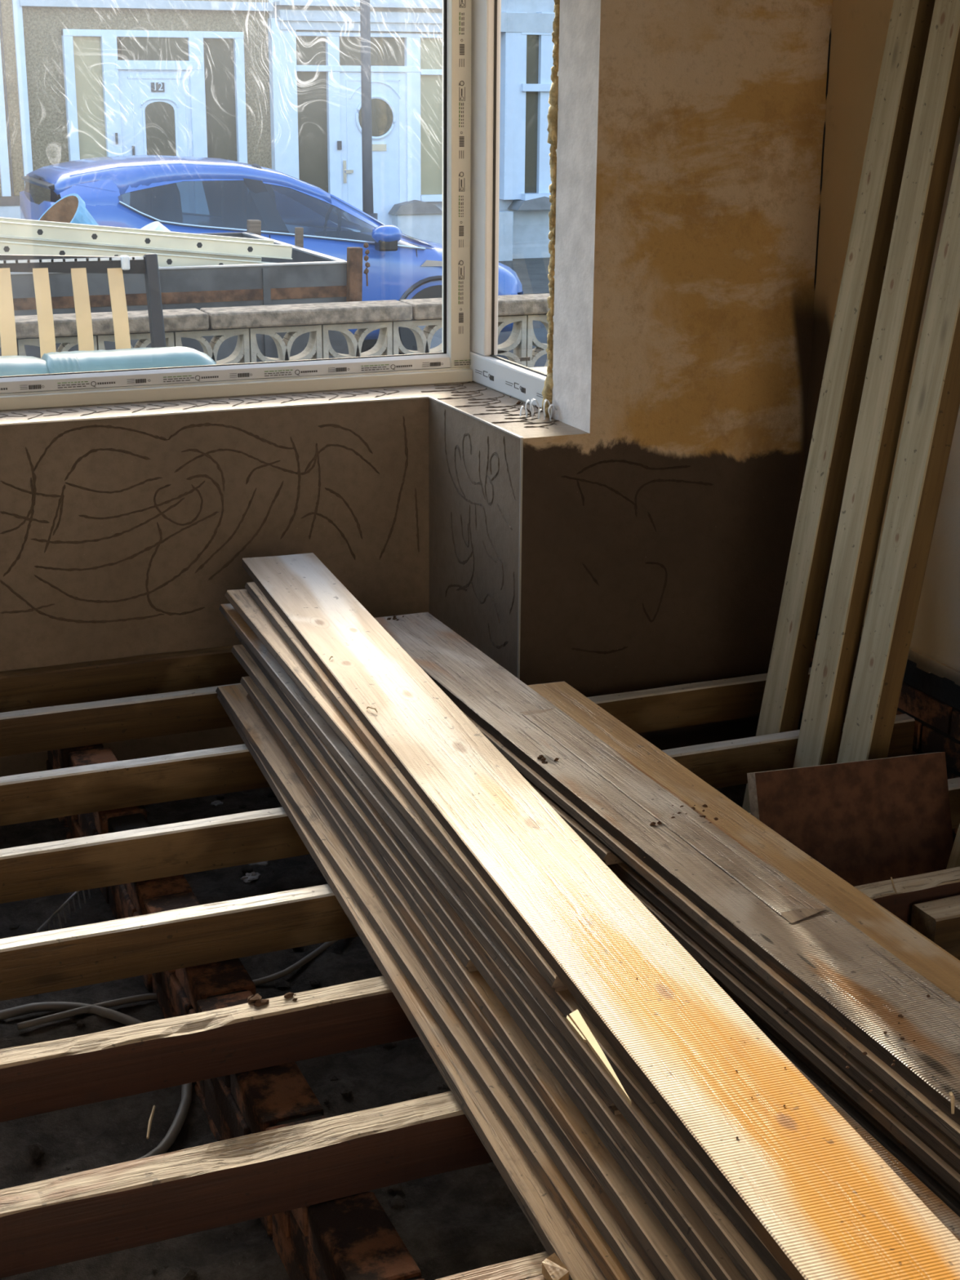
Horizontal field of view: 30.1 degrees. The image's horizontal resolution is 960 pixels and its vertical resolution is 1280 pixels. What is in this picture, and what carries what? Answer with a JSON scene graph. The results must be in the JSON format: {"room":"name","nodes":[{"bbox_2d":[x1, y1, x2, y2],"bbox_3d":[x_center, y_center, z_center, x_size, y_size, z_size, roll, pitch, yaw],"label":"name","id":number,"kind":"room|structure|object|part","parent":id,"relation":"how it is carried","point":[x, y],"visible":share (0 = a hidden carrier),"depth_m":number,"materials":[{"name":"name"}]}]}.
{"room":"construction site","nodes":[
{"label":"construction site","id":0,"kind":"room"},
{"bbox_2d":[0,386,429,777],"bbox_3d":[-1.462,-0.012,4.799,2.692,1.195,0.388,-7,19,-22],"label":"wall","id":1,"kind":"structure","parent":0,"point":[126,536],"depth_m":4.80,"materials":[{"name":"brown paint"}]},
{"bbox_2d":[0,395,523,679],"bbox_3d":[-0.699,-0.194,4.498,1.476,0.654,0.642,-7,19,-22],"label":"trim","id":2,"kind":"structure","parent":1,"relation":"attached to","point":[520,437],"depth_m":4.59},
{"bbox_2d":[0,0,533,410],"bbox_3d":[-1.144,-1.332,4.576,2.804,1.468,0.095,-7,19,-22],"label":"window","id":3,"kind":"structure","parent":1,"relation":"in","point":[451,365],"depth_m":4.99,"materials":[{"name":"white plastic"}]},
{"bbox_2d":[45,743,424,1279],"bbox_3d":[-0.554,0.771,3.542,0.121,0.391,3.124,-7,19,-22],"label":"wall","id":4,"kind":"structure","parent":0,"point":[353,1237],"depth_m":3.00,"materials":[{"name":"brick"}]},
{"bbox_2d":[0,1090,493,1278],"bbox_3d":[-0.361,0.792,2.627,4.080,0.103,0.070,-7,19,-22],"label":"joist","id":5,"kind":"object","parent":4,"relation":"on","point":[91,1213],"visible":0.46,"depth_m":2.60,"materials":[{"name":"brown wood"}]},
{"bbox_2d":[217,695,607,1279],"bbox_3d":[-0.045,0.600,3.041,0.197,0.023,3.266,-5,18,-18],"label":"wooden floorboards","id":6,"kind":"object","parent":5,"relation":"on","point":[548,1220],"visible":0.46,"depth_m":2.71,"materials":[{"name":"brown wood"}]},
{"bbox_2d":[215,684,631,1279],"bbox_3d":[-0.021,0.579,3.031,0.186,0.023,3.242,-6,19,-19],"label":"wooden floorboards","id":7,"kind":"object","parent":6,"relation":"on","point":[234,697],"visible":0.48,"depth_m":3.06,"materials":[{"name":"brown wood"}]},
{"bbox_2d":[246,693,656,1279],"bbox_3d":[0.026,0.573,2.975,0.187,0.023,3.128,-6,18,-18],"label":"wooden floorboards","id":8,"kind":"object","parent":7,"relation":"on","point":[626,1254],"visible":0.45,"depth_m":2.66,"materials":[{"name":"brown wood"}]},
{"bbox_2d":[240,675,665,1279],"bbox_3d":[0.018,0.536,3.016,0.187,0.023,3.113,-6,19,-19],"label":"wooden floorboards","id":9,"kind":"object","parent":8,"relation":"on","point":[279,727],"visible":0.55,"depth_m":3.07,"materials":[{"name":"brown wood"}]},
{"bbox_2d":[291,733,701,1279],"bbox_3d":[0.009,0.499,3.055,0.187,0.023,3.112,-6,18,-18],"label":"wooden floorboards","id":10,"kind":"object","parent":9,"relation":"on","point":[664,1253],"visible":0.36,"depth_m":2.50,"materials":[{"name":"brown wood"}]},
{"bbox_2d":[231,644,477,972],"bbox_3d":[-0.235,0.269,3.704,0.186,0.023,1.774,-6,19,-19],"label":"wooden floorboards","id":11,"kind":"object","parent":10,"relation":"on","point":[239,651],"visible":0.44,"depth_m":3.58,"materials":[{"name":"brown wood"}]},
{"bbox_2d":[235,631,716,1279],"bbox_3d":[0.005,0.444,3.079,0.187,0.023,3.297,-6,18,-18],"label":"wooden floorboards","id":12,"kind":"object","parent":11,"relation":"on","point":[689,1252],"visible":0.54,"depth_m":2.70,"materials":[{"name":"brown wood"}]},
{"bbox_2d":[329,751,745,1279],"bbox_3d":[0.021,0.432,3.040,0.186,0.023,3.316,-6,18,-18],"label":"wooden floorboards","id":13,"kind":"object","parent":12,"relation":"on","point":[674,1203],"visible":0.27,"depth_m":2.33,"materials":[{"name":"brown wood"}]},
{"bbox_2d":[218,603,621,1115],"bbox_3d":[-0.161,0.261,3.501,0.187,0.023,2.469,-6,19,-19],"label":"wooden floorboards","id":14,"kind":"object","parent":13,"relation":"on","point":[326,735],"visible":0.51,"depth_m":3.29,"materials":[{"name":"brown wood"}]},
{"bbox_2d":[343,743,777,1279],"bbox_3d":[0.023,0.384,3.039,0.187,0.023,3.337,-6,18,-18],"label":"wooden floorboards","id":15,"kind":"object","parent":14,"relation":"on","point":[750,1265],"visible":0.24,"depth_m":2.27,"materials":[{"name":"brown wood"}]},
{"bbox_2d":[224,588,791,1279],"bbox_3d":[0.018,0.356,3.051,0.197,0.023,3.372,-6,19,-19],"label":"wooden floorboards","id":16,"kind":"object","parent":15,"relation":"on","point":[241,600],"visible":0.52,"depth_m":2.90,"materials":[{"name":"brown wood"}]},
{"bbox_2d":[244,582,568,991],"bbox_3d":[-0.164,0.171,3.558,0.177,0.023,2.191,-5,18,-18],"label":"wooden floorboards","id":17,"kind":"object","parent":16,"relation":"on","point":[540,962],"visible":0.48,"depth_m":3.22,"materials":[{"name":"brown wood"}]},
{"bbox_2d":[242,552,959,1279],"bbox_3d":[0.019,0.292,3.100,0.192,0.023,3.506,-5,18,-17],"label":"wooden floorboards","id":18,"kind":"object","parent":17,"relation":"on","point":[824,1204],"visible":1,"depth_m":2.46,"materials":[{"name":"beige wood"}]},
{"bbox_2d":[566,1009,631,1105],"bbox_3d":[0.151,0.541,2.320,0.020,0.007,0.235,-4,18,-14],"label":"wood splinter","id":19,"kind":"object","parent":18,"relation":"on","point":[575,1019],"visible":1,"depth_m":2.35,"materials":[{"name":"beige wood"}]},
{"bbox_2d":[433,757,786,1137],"bbox_3d":[0.183,0.401,2.720,0.285,0.003,1.257,-7,19,-22],"label":"crumbs","id":20,"kind":"object","parent":18,"relation":"on","point":[482,757],"visible":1,"depth_m":2.27,"materials":[{"name":"brown wood"}]},
{"bbox_3d":[0.511,0.491,3.397,0.157,0.024,1.507,-7,19,-22],"label":"wooden floorboards","id":21,"kind":"object","parent":5,"relation":"on","visible":0},
{"bbox_3d":[0.512,0.469,3.387,0.157,0.024,1.506,-7,19,-22],"label":"wooden floorboards","id":22,"kind":"object","parent":21,"relation":"on","visible":0},
{"bbox_3d":[0.501,0.438,3.403,0.157,0.024,1.454,-7,19,-22],"label":"wooden floorboards","id":23,"kind":"object","parent":22,"relation":"on","visible":0},
{"bbox_3d":[0.503,0.416,3.394,0.157,0.024,1.461,-7,19,-22],"label":"wooden floorboards","id":24,"kind":"object","parent":23,"relation":"on","visible":0},
{"bbox_2d":[811,857,959,963],"bbox_3d":[0.547,0.432,3.261,0.179,0.024,1.242,-7,19,-22],"label":"wooden floorboards","id":25,"kind":"object","parent":24,"relation":"on","point":[900,919],"visible":0.06,"depth_m":3.04,"materials":[{"name":"brown wood"}]},
{"bbox_2d":[528,681,959,1003],"bbox_3d":[0.426,0.342,3.463,0.173,0.024,1.614,-7,19,-21],"label":"wooden floorboards","id":26,"kind":"object","parent":25,"relation":"on","point":[935,965],"visible":0.31,"depth_m":3.31,"materials":[{"name":"brown wood"}]},
{"bbox_2d":[0,666,811,826],"bbox_3d":[-0.975,0.348,4.026,4.080,0.101,0.047,-7,19,-22],"label":"joist","id":27,"kind":"object","parent":4,"relation":"on","point":[24,797],"visible":0.55,"depth_m":4.13,"materials":[{"name":"brown wood"}]},
{"bbox_2d":[742,1010,959,1217],"bbox_3d":[0.422,0.559,3.178,0.177,0.024,3.154,-7,19,-22],"label":"wooden floorboards","id":28,"kind":"object","parent":27,"relation":"on","point":[929,1183],"visible":0.02,"depth_m":2.62,"materials":[{"name":"brown wood"}]},
{"bbox_2d":[706,971,959,1204],"bbox_3d":[0.427,0.536,3.173,0.166,0.024,3.159,-7,19,-22],"label":"wooden floorboards","id":29,"kind":"object","parent":28,"relation":"on","point":[802,1060],"visible":0.09,"depth_m":2.69,"materials":[{"name":"brown wood"}]},
{"bbox_2d":[606,865,959,1196],"bbox_3d":[0.409,0.506,3.185,0.177,0.024,3.202,-7,19,-22],"label":"wooden floorboards","id":30,"kind":"object","parent":29,"relation":"on","point":[881,1116],"visible":0.17,"depth_m":2.73,"materials":[{"name":"brown wood"}]},
{"bbox_2d":[607,862,959,1173],"bbox_3d":[0.424,0.490,3.156,0.167,0.024,3.157,-7,19,-22],"label":"wooden floorboards","id":31,"kind":"object","parent":30,"relation":"on","point":[936,1141],"visible":0.25,"depth_m":2.79,"materials":[{"name":"brown wood"}]},
{"bbox_2d":[526,779,622,865],"bbox_3d":[0.042,0.206,3.965,0.172,0.024,1.385,-7,19,-22],"label":"wooden floorboards","id":32,"kind":"object","parent":31,"relation":"on","point":[600,850],"visible":0.08,"depth_m":3.40,"materials":[{"name":"brown wood"}]},
{"bbox_2d":[459,708,959,1148],"bbox_3d":[0.388,0.440,3.151,0.136,0.024,3.210,-7,19,-22],"label":"wooden floorboards","id":33,"kind":"object","parent":32,"relation":"on","point":[919,1103],"visible":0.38,"depth_m":2.88,"materials":[{"name":"brown wood"}]},
{"bbox_2d":[374,612,959,1124],"bbox_3d":[0.412,0.402,3.186,0.184,0.028,3.268,-7,19,-22],"label":"wooden floorboards","id":34,"kind":"object","parent":33,"relation":"on","point":[851,978],"depth_m":3.12,"materials":[{"name":"brown wood"}]},
{"bbox_2d":[386,614,930,1091],"bbox_3d":[0.254,0.268,3.567,0.235,0.009,2.387,-6,18,-18],"label":"crumbs","id":35,"kind":"object","parent":34,"relation":"on","point":[541,757],"visible":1,"depth_m":3.35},
{"bbox_3d":[0.339,0.307,3.445,0.086,0.004,1.104,-7,19,-22],"label":"split board strip","id":36,"kind":"part","parent":34,"relation":"part of","materials":[{"name":"brown wood"}]},
{"bbox_2d":[948,1091,955,1114],"bbox_3d":[0.640,0.623,2.423,0.005,0.018,0.052,3,18,9],"label":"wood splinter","id":37,"kind":"object","parent":34,"relation":"on","point":[951,1095],"visible":1,"depth_m":2.41,"materials":[{"name":"beige wood"}]},
{"bbox_2d":[0,713,915,903],"bbox_3d":[-0.820,0.460,3.674,4.080,0.101,0.047,-7,19,-22],"label":"joist","id":38,"kind":"object","parent":4,"relation":"on","point":[27,872],"visible":0.44,"depth_m":3.74,"materials":[{"name":"brown wood"}]},
{"bbox_2d":[0,866,959,1122],"bbox_3d":[-0.512,0.683,2.971,4.080,0.102,0.058,-7,19,-22],"label":"joist","id":39,"kind":"object","parent":4,"relation":"on","point":[49,1076],"visible":0.51,"depth_m":2.98,"materials":[{"name":"brown wood"}]},
{"bbox_2d":[247,991,297,1007],"bbox_3d":[-0.354,0.609,3.039,0.086,0.018,0.034,-7,19,-22],"label":"crumbs","id":40,"kind":"object","parent":39,"relation":"on","point":[256,999],"visible":1,"depth_m":3.03,"materials":[{"name":"brown"}]},
{"bbox_2d":[890,876,897,893],"bbox_3d":[0.795,0.471,3.428,0.004,0.052,0.047,10,20,28],"label":"wood splinter","id":41,"kind":"object","parent":39,"relation":"attached to","point":[891,879],"visible":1,"depth_m":3.42,"materials":[{"name":"brown wood"}]},
{"bbox_2d":[910,894,959,957],"bbox_3d":[1.060,0.539,3.522,0.450,0.091,0.077,-7,19,-22],"label":"timber offcut","id":42,"kind":"object","parent":39,"relation":"attached to","point":[938,920],"visible":0.87,"depth_m":3.42,"materials":[{"name":"brown wood"}]},
{"bbox_2d":[0,777,959,1000],"bbox_3d":[-0.665,0.572,3.320,4.080,0.102,0.052,-7,19,-22],"label":"joist","id":43,"kind":"object","parent":4,"relation":"on","point":[79,956],"visible":0.39,"depth_m":3.33,"materials":[{"name":"brown wood"}]},
{"bbox_2d":[435,1251,549,1279],"bbox_3d":[-0.202,0.908,2.263,4.080,0.103,0.064,-7,19,-22],"label":"joist","id":44,"kind":"object","parent":4,"relation":"on","point":[530,1267],"visible":0.1,"depth_m":2.35,"materials":[{"name":"brown wood"}]},
{"bbox_2d":[542,1253,568,1279],"bbox_3d":[0.096,0.822,2.328,0.020,0.028,0.050,-7,19,-22],"label":"wedge","id":45,"kind":"object","parent":44,"relation":"on","point":[553,1268],"visible":1,"depth_m":2.32,"materials":[{"name":"brown wood"}]},
{"bbox_3d":[0.515,0.786,2.466,0.191,0.023,1.704,-7,19,-21],"label":"wooden floorboards","id":46,"kind":"object","parent":44,"relation":"on","visible":0},
{"bbox_2d":[788,1058,959,1241],"bbox_3d":[0.526,0.771,2.436,0.191,0.023,1.656,-7,19,-21],"label":"wooden floorboards","id":47,"kind":"object","parent":46,"relation":"on","point":[950,1220],"visible":0.06,"depth_m":2.48,"materials":[{"name":"brown wood"}]},
{"bbox_2d":[0,783,746,1279],"bbox_3d":[-0.444,1.007,2.913,4.112,0.098,4.500,-7,19,-22],"label":"floor","id":48,"kind":"structure","parent":0,"point":[477,1199],"depth_m":3.34,"materials":[{"name":"soil"}]},
{"bbox_2d":[35,888,90,932],"bbox_3d":[-0.930,0.613,3.999,0.010,0.053,0.275,4,18,12],"label":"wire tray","id":49,"kind":"object","parent":48,"relation":"on","point":[75,893],"visible":0.8,"depth_m":4.00,"materials":[{"name":"metal"}]},
{"bbox_2d":[0,1001,192,1159],"bbox_3d":[-0.737,0.835,3.428,0.328,0.088,0.645,-11,21,-31],"label":"cable","id":50,"kind":"object","parent":48,"relation":"on","point":[167,1141],"visible":0.59,"depth_m":3.58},
{"bbox_2d":[146,1105,155,1138],"bbox_3d":[-0.603,0.880,3.270,0.005,0.010,0.105,-1,18,-3],"label":"wood splinter","id":51,"kind":"object","parent":48,"relation":"on","point":[154,1106],"visible":1,"depth_m":3.26,"materials":[{"name":"beige wood"}]},
{"bbox_2d":[17,939,338,1030],"bbox_3d":[-0.563,0.717,3.770,0.852,0.060,0.081,-13,22,-37],"label":"cable","id":52,"kind":"object","parent":48,"relation":"on","point":[146,997],"visible":0.59,"depth_m":3.65,"materials":[{"name":"grey plastic"}]},
{"bbox_2d":[210,800,222,805],"bbox_3d":[-0.700,0.435,4.718,0.044,0.018,0.033,-7,19,-22],"label":"lump","id":53,"kind":"object","parent":48,"relation":"on","point":[215,802],"visible":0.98,"depth_m":4.71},
{"bbox_2d":[240,871,260,882],"bbox_3d":[-0.540,0.564,4.238,0.038,0.028,0.050,12,21,33],"label":"lump","id":54,"kind":"object","parent":48,"relation":"on","point":[253,876],"visible":1,"depth_m":4.23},
{"bbox_2d":[248,861,268,865],"bbox_3d":[-0.537,0.532,4.322,0.088,0.046,0.067,-7,19,-22],"label":"lump","id":55,"kind":"object","parent":48,"relation":"on","point":[264,863],"visible":0.19,"depth_m":4.30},
{"bbox_2d":[0,791,526,1279],"bbox_3d":[-0.113,0.779,3.640,2.525,0.111,2.873,-7,19,-22],"label":"rubble","id":56,"kind":"object","parent":48,"relation":"on","point":[36,1150],"visible":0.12,"depth_m":3.38,"materials":[{"name":"stone"}]},
{"bbox_2d":[742,0,935,813],"bbox_3d":[0.856,-0.657,4.156,0.408,2.432,0.096,-7,19,-22],"label":"wooden plank","id":57,"kind":"object","parent":48,"relation":"on","point":[910,20],"visible":0.79,"depth_m":4.13,"materials":[{"name":"beige wood"}]},
{"bbox_2d":[746,751,953,886],"bbox_3d":[0.815,0.476,3.857,0.485,0.433,0.142,-6,19,-20],"label":"panel","id":58,"kind":"object","parent":48,"relation":"on","point":[879,820],"visible":0.62,"depth_m":3.85,"materials":[{"name":"brown wood"}]},
{"bbox_2d":[792,0,959,768],"bbox_3d":[0.915,-0.606,3.991,0.394,2.433,0.096,-8,19,-24],"label":"wooden plank","id":59,"kind":"object","parent":48,"relation":"on","point":[936,117],"visible":0.88,"depth_m":3.98,"materials":[{"name":"beige wood"}]},
{"bbox_2d":[836,142,959,763],"bbox_3d":[0.967,-0.363,3.928,0.330,2.009,0.119,-6,18,-18],"label":"wooden plank","id":60,"kind":"object","parent":48,"relation":"on","point":[934,400],"visible":0.74,"depth_m":3.92,"materials":[{"name":"beige wood"}]},
{"bbox_2d":[946,823,959,959],"bbox_3d":[1.132,0.117,3.718,0.341,1.227,0.101,-7,19,-22],"label":"wooden plank","id":61,"kind":"object","parent":48,"relation":"on","point":[954,858],"visible":0.15,"depth_m":3.81,"materials":[{"name":"brown wood"}]},
{"bbox_2d":[348,257,550,367],"bbox_3d":[-0.207,-1.920,13.476,70.000,0.550,14.970,-7,19,-22],"label":"ground","id":62,"kind":"structure","parent":0,"point":[532,273],"depth_m":18.85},
{"bbox_2d":[0,253,166,358],"bbox_3d":[-1.428,-0.741,6.361,0.680,1.238,0.346,-7,19,-22],"label":"frame","id":63,"kind":"object","parent":62,"relation":"on","point":[40,265],"visible":0.58,"depth_m":6.30,"materials":[{"name":"beige wood"}]},
{"bbox_3d":[-1.492,-1.330,6.316,0.658,0.089,0.030,-7,19,-22],"label":"rail","id":64,"kind":"part","parent":63,"relation":"part of","materials":[{"name":"black metal"}]},
{"bbox_3d":[-1.137,-0.768,6.480,0.049,1.221,0.346,-7,19,-22],"label":"post","id":65,"kind":"part","parent":63,"relation":"part of","materials":[{"name":"black metal"}]},
{"bbox_2d":[0,346,216,376],"bbox_3d":[-1.747,-0.377,5.768,2.145,1.025,0.600,-7,19,-22],"label":"sofa","id":66,"kind":"object","parent":62,"relation":"on","point":[64,362],"visible":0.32,"depth_m":5.86,"materials":[{"name":"teal leather"}]},
{"bbox_2d":[0,355,48,376],"bbox_3d":[-2.039,-0.670,5.672,1.600,0.410,0.298,-7,19,-22],"label":"cushion","id":67,"kind":"object","parent":66,"relation":"on","point":[14,365],"depth_m":5.77,"materials":[{"name":"teal leather"}]},
{"bbox_3d":[-1.384,-0.745,5.935,0.130,0.420,0.306,-7,19,-22],"label":"panel","id":68,"kind":"part","parent":66,"relation":"part of","materials":[{"name":"teal leather"}]},
{"bbox_2d":[70,346,216,372],"bbox_3d":[-1.169,-0.774,6.019,0.605,0.407,0.298,-7,19,-22],"label":"cushion","id":69,"kind":"object","parent":66,"relation":"on","point":[177,356],"depth_m":5.90,"materials":[{"name":"teal leather"}]},
{"bbox_2d":[0,0,273,218],"bbox_3d":[-12.990,-8.111,19.018,19.869,8.210,8.600,-7,19,-22],"label":"house","id":70,"kind":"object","parent":62,"relation":"on","point":[80,79],"visible":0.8,"depth_m":19.11,"materials":[{"name":"white paint"}]},
{"bbox_3d":[-3.748,-5.293,19.311,0.020,0.098,0.030,-7,19,-22],"label":"door handle","id":71,"kind":"part","parent":70,"relation":"part of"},
{"bbox_3d":[-3.497,-5.321,19.469,1.948,2.506,0.140,-7,19,-22],"label":"porch frame","id":72,"kind":"part","parent":70,"relation":"part of","materials":[{"name":"white paint"}]},
{"bbox_3d":[-3.466,-5.166,19.526,0.956,2.175,0.060,-7,19,-22],"label":"door","id":73,"kind":"part","parent":70,"relation":"part of","materials":[{"name":"white paint"}]},
{"bbox_3d":[-3.471,-5.954,19.232,0.143,0.097,0.012,-7,19,-22],"label":"number plate","id":74,"kind":"part","parent":70,"relation":"part of","materials":[{"name":"grey metal"}]},
{"bbox_3d":[-3.478,-5.220,19.464,0.635,1.917,0.024,-7,19,-22],"label":"moulding","id":75,"kind":"part","parent":70,"relation":"part of","materials":[{"name":"white paint"}]},
{"bbox_3d":[-3.467,-5.514,19.378,0.316,0.634,0.010,-7,19,-22],"label":"door glass","id":76,"kind":"part","parent":70,"relation":"part of","materials":[{"name":"brown"}]},
{"bbox_2d":[0,219,369,363],"bbox_3d":[-3.545,-1.546,9.867,5.491,1.303,2.124,-7,19,-22],"label":"trailer","id":77,"kind":"object","parent":62,"relation":"on","point":[311,277],"visible":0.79,"depth_m":9.64,"materials":[{"name":"metal"}]},
{"bbox_2d":[38,193,98,225],"bbox_3d":[-2.347,-2.304,10.229,0.489,0.489,0.431,-7,19,-22],"label":"bucket","id":78,"kind":"object","parent":77,"relation":"on","point":[71,208],"visible":0.24,"depth_m":10.29,"materials":[{"name":"blue plastic"}]},
{"bbox_2d":[0,217,292,266],"bbox_3d":[-2.008,-2.145,9.675,1.973,0.367,0.486,-7,19,-22],"label":"ladder","id":79,"kind":"object","parent":77,"relation":"on","point":[17,236],"visible":0.73,"depth_m":9.64,"materials":[{"name":"metal"}]},
{"bbox_2d":[140,221,171,231],"bbox_3d":[-1.841,-2.232,10.448,0.434,0.428,0.423,-7,19,-22],"label":"bucket","id":80,"kind":"object","parent":77,"relation":"on","point":[156,225],"visible":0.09,"depth_m":10.33,"materials":[{"name":"white plastic"}]},
{"bbox_3d":[-0.622,-2.061,9.796,0.037,0.236,0.033,-7,19,-22],"label":"latch chain","id":81,"kind":"part","parent":77,"relation":"part of","materials":[{"name":"metal"}]},
{"bbox_2d":[19,155,523,354],"bbox_3d":[-1.602,-3.018,14.134,3.764,1.598,2.155,-7,19,-22],"label":"car","id":82,"kind":"object","parent":62,"relation":"on","point":[184,194],"visible":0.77,"depth_m":13.24,"materials":[{"name":"blue paint"}]},
{"bbox_3d":[-2.776,-3.196,12.710,0.424,0.236,0.225,-7,19,-22],"label":"quarter panel","id":83,"kind":"part","parent":82,"relation":"part of","materials":[{"name":"blue paint"}]},
{"bbox_3d":[-1.661,-3.235,13.601,0.208,0.768,0.475,-7,19,-22],"label":"seat","id":84,"kind":"part","parent":82,"relation":"part of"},
{"bbox_3d":[-1.494,-3.056,13.185,2.333,0.409,0.018,-7,19,-22],"label":"window trim","id":85,"kind":"part","parent":82,"relation":"part of","materials":[{"name":"silver metal"}]},
{"bbox_2d":[371,224,402,242],"bbox_3d":[-0.698,-3.043,13.396,0.240,0.144,0.175,-7,19,-22],"label":"mirror","id":86,"kind":"object","parent":82,"relation":"attached to","point":[386,233],"depth_m":13.33,"materials":[{"name":"blue paint"}]},
{"bbox_2d":[420,259,442,266],"bbox_3d":[-0.352,-2.893,13.709,0.230,0.053,0.020,-7,19,-22],"label":"headlight assembly","id":87,"kind":"object","parent":82,"relation":"attached to","point":[423,262],"depth_m":13.69,"materials":[{"name":"silver plastic"}]},
{"bbox_2d":[0,293,550,367],"bbox_3d":[-0.011,-0.947,7.738,7.936,1.050,0.195,-7,19,-22],"label":"wall","id":88,"kind":"structure","parent":62,"relation":"on","point":[295,320],"depth_m":7.27,"materials":[{"name":"concrete"}]},
{"bbox_2d":[360,0,377,220],"bbox_3d":[-0.919,-6.270,16.330,0.203,6.280,1.035,-7,19,-22],"label":"lamp post","id":89,"kind":"object","parent":62,"relation":"on","point":[365,20],"visible":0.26,"depth_m":17.09,"materials":[{"name":"metal"}]},
{"bbox_2d":[267,0,555,261],"bbox_3d":[4.525,-10.201,26.033,18.174,8.210,8.600,-7,19,-22],"label":"house","id":90,"kind":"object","parent":62,"relation":"on","point":[314,46],"visible":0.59,"depth_m":20.33,"materials":[{"name":"white paint"}]},
{"bbox_3d":[-1.498,-5.320,20.283,0.112,0.248,0.040,-7,19,-22],"label":"door handle","id":91,"kind":"part","parent":90,"relation":"part of","materials":[{"name":"silver metal"}]},
{"bbox_3d":[-1.231,-5.602,20.371,1.887,2.529,0.148,-7,19,-22],"label":"porch frame","id":92,"kind":"part","parent":90,"relation":"part of","materials":[{"name":"white paint"}]},
{"bbox_3d":[-1.220,-5.403,20.436,0.844,2.110,0.060,-7,19,-22],"label":"door","id":93,"kind":"part","parent":90,"relation":"part of","materials":[{"name":"white paint"}]},
{"bbox_3d":[-1.200,-5.423,20.392,0.656,1.876,0.036,-7,19,-22],"label":"moulding","id":94,"kind":"part","parent":90,"relation":"part of","materials":[{"name":"white paint"}]},
{"bbox_3d":[-1.184,-5.923,20.247,0.410,0.410,0.012,-7,19,-22],"label":"door glass","id":95,"kind":"part","parent":90,"relation":"part of","materials":[{"name":"brown"}]},
{"bbox_3d":[-1.164,-5.614,20.351,0.204,0.076,0.013,-7,19,-22],"label":"letter plate","id":96,"kind":"part","parent":90,"relation":"part of","materials":[{"name":"silver metal"}]},
{"bbox_3d":[6.130,-7.809,22.824,18.101,0.290,0.220,-7,19,-22],"label":"cornice","id":97,"kind":"part","parent":90,"relation":"part of","materials":[{"name":"white paint"}]},
{"bbox_3d":[-0.749,-5.013,20.653,0.620,0.150,0.300,-7,19,-22],"label":"stone sill","id":98,"kind":"part","parent":90,"relation":"part of","materials":[{"name":"grey stone"}]},
{"bbox_3d":[0.699,-5.203,21.227,0.680,0.150,0.300,-7,19,-22],"label":"stone sill","id":99,"kind":"part","parent":90,"relation":"part of","materials":[{"name":"grey stone"}]},
{"bbox_2d":[404,0,832,750],"bbox_3d":[0.401,-1.034,4.929,1.073,3.090,1.023,-7,19,-22],"label":"wall","id":100,"kind":"structure","parent":0,"point":[662,489],"depth_m":4.52,"materials":[{"name":"paint"}]},
{"bbox_2d":[0,683,240,756],"bbox_3d":[-1.140,0.227,4.404,4.080,0.102,0.047,-7,19,-22],"label":"joist","id":101,"kind":"object","parent":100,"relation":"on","point":[35,730],"visible":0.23,"depth_m":4.47,"materials":[{"name":"brown wood"}]},
{"bbox_2d":[0,644,248,712],"bbox_3d":[-1.614,0.180,4.544,3.200,0.101,0.051,-7,19,-22],"label":"floor joist","id":102,"kind":"object","parent":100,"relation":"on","point":[177,671],"visible":0.51,"depth_m":4.78,"materials":[{"name":"brown wood"}]},
{"bbox_2d":[468,0,559,408],"bbox_3d":[0.105,-1.383,4.765,0.052,1.468,0.697,-7,19,-22],"label":"window","id":103,"kind":"structure","parent":100,"relation":"in","point":[521,382],"depth_m":4.99,"materials":[{"name":"white plastic"}]},
{"bbox_2d":[510,396,541,413],"bbox_3d":[0.163,-0.636,4.825,0.124,0.011,0.306,-2,18,-8],"label":"crumbs","id":104,"kind":"object","parent":100,"relation":"on","point":[518,402],"visible":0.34,"depth_m":4.81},
{"bbox_2d":[520,398,557,420],"bbox_3d":[0.153,-0.604,4.645,0.106,0.054,0.043,12,21,33],"label":"film","id":105,"kind":"object","parent":100,"relation":"on","point":[532,399],"visible":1,"depth_m":4.64,"materials":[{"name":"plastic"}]},
{"bbox_2d":[541,0,559,417],"bbox_3d":[0.187,-1.271,4.461,0.043,1.464,0.052,-2,18,-6],"label":"foam","id":106,"kind":"object","parent":100,"relation":"attached to","point":[547,393],"visible":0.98,"depth_m":4.50,"materials":[{"name":"plastic"}]},
{"bbox_2d":[634,672,767,691],"bbox_3d":[0.494,0.178,4.746,0.780,0.102,0.051,-7,19,-22],"label":"wall plate","id":107,"kind":"object","parent":100,"relation":"attached to","point":[766,673],"visible":0.07,"depth_m":4.80,"materials":[{"name":"brown wood"}]},
{"bbox_2d":[813,28,831,288],"bbox_3d":[0.862,-1.203,4.498,0.005,0.640,0.004,-7,19,-22],"label":"trim","id":108,"kind":"structure","parent":100,"relation":"attached to","point":[829,42],"depth_m":4.50,"materials":[{"name":"brown wood"}]},
{"bbox_2d":[797,0,959,842],"bbox_3d":[2.164,-0.073,1.927,0.250,3.090,6.160,-7,19,-22],"label":"wall","id":109,"kind":"structure","parent":0,"point":[859,28],"depth_m":4.34,"materials":[{"name":"paint"}]},
{"bbox_2d":[819,605,959,685],"bbox_3d":[1.262,0.189,3.912,0.010,0.037,2.000,-7,19,-22],"label":"trim","id":110,"kind":"structure","parent":109,"relation":"attached to","point":[925,663],"depth_m":4.29,"materials":[{"name":"paint"}]}
]}

